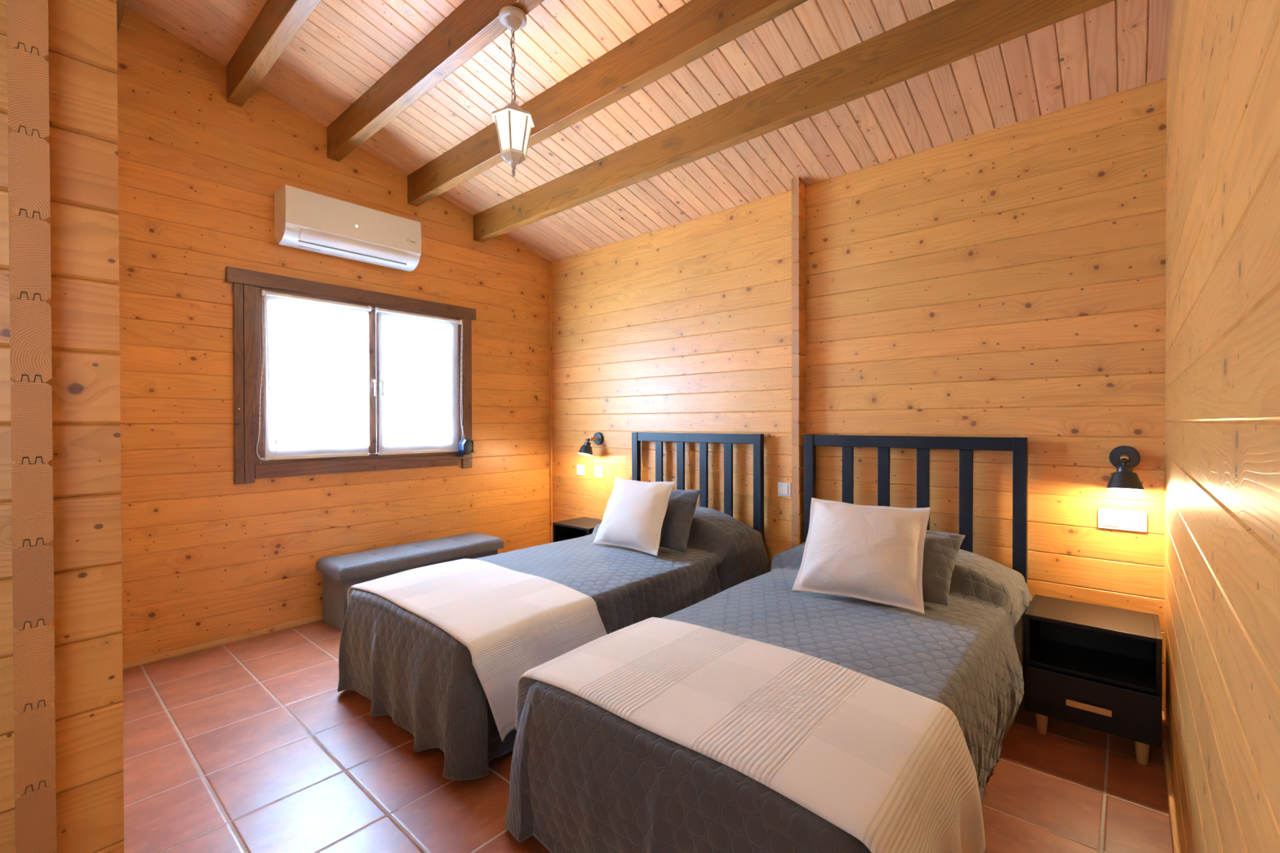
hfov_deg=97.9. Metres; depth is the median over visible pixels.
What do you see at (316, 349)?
window pane
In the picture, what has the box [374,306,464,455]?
window pane
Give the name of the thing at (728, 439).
headboard
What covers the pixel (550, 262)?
trim
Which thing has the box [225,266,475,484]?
window
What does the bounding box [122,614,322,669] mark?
baseboard
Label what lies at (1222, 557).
wall
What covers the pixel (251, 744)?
floor
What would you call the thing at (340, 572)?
storage ottoman
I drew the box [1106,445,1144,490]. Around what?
wall lamp
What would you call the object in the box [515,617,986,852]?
throw
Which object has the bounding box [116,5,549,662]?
wall
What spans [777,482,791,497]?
light switch
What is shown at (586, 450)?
wall lamp
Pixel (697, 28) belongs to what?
ceiling beam
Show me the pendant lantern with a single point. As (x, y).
(513, 124)
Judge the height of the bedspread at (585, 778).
0.613 m
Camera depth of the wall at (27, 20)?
0.88 m
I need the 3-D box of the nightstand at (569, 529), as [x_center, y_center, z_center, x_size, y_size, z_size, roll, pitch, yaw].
[-0.418,0.946,4.175,0.393,0.450,0.369,0,1,41]
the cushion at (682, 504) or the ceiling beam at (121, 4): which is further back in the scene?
the cushion at (682, 504)
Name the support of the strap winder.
attached to the window at (247, 285)
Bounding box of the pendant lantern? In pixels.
[491,5,533,177]
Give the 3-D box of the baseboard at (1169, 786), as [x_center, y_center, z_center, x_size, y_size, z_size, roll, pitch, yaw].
[0.642,1.172,0.584,0.014,0.045,4.370,0,1,41]
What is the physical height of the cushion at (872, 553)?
0.363 m
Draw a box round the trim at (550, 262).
[548,261,552,542]
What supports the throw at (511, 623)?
on the bedspread at (413, 673)
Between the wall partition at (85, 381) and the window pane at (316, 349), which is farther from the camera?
the window pane at (316, 349)
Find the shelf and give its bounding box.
[1029,638,1155,693]
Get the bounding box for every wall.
[6,0,56,852]
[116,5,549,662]
[549,78,1166,711]
[791,176,805,546]
[1164,0,1279,852]
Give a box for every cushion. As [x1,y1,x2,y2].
[593,477,675,555]
[659,489,700,552]
[791,497,930,614]
[922,529,965,605]
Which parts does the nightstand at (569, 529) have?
panel, panel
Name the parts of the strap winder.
lever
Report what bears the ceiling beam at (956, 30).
attached to the ceiling
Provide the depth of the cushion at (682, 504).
3.06 m
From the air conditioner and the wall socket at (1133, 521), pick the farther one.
the air conditioner
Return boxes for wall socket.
[577,464,584,475]
[1097,508,1146,532]
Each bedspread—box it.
[337,506,769,780]
[505,542,1032,852]
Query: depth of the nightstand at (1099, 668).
2.10 m
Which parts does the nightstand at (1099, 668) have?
panel, leg, handle, drawer, panel, leg, panel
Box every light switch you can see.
[595,466,602,476]
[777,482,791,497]
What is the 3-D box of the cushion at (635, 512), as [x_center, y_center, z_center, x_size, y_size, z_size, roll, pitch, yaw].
[-0.029,0.489,3.121,0.484,0.372,0.245,0,1,41]
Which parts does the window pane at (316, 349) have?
bead chain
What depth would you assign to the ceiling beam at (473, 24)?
2.66 m
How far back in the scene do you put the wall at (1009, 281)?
2.78 m
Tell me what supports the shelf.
attached to the nightstand at (1099, 668)
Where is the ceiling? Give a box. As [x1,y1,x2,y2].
[125,0,1172,261]
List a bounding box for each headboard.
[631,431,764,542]
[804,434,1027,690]
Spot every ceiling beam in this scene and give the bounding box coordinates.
[115,0,127,35]
[226,0,320,106]
[327,0,543,161]
[407,0,808,206]
[473,0,1115,242]
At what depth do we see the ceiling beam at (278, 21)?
2.65 m
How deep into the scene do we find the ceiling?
2.69 m
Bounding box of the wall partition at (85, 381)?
[0,0,124,852]
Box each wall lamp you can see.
[577,431,603,456]
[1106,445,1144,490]
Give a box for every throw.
[346,558,607,742]
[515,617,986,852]
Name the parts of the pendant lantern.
glass pane, frame, chain, flex cord, glass pane, glass pane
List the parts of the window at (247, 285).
sash, frame, handle, sash, handle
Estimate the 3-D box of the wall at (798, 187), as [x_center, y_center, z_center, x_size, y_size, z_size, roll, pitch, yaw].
[0.914,-0.122,3.209,0.045,2.594,0.088,0,1,41]
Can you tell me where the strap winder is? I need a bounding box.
[457,332,473,457]
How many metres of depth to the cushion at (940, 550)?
2.18 m
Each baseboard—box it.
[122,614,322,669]
[1161,711,1181,852]
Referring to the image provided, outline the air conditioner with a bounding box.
[274,184,421,271]
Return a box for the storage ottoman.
[315,532,503,631]
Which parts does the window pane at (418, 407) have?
bead chain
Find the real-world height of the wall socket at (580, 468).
0.083 m
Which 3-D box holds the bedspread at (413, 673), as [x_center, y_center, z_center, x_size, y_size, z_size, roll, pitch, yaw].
[-0.335,0.829,2.914,1.174,0.646,2.041,0,1,41]
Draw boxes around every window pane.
[256,289,372,460]
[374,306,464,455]
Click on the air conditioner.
(304, 220)
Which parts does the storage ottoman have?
lid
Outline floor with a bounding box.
[122,619,1172,852]
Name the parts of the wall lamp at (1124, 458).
plate, arm, lamp shade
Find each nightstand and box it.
[552,516,602,542]
[1024,594,1162,764]
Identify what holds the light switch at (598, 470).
attached to the wall at (1009, 281)
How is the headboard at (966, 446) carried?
on the floor
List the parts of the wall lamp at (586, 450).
lamp shade, arm, plate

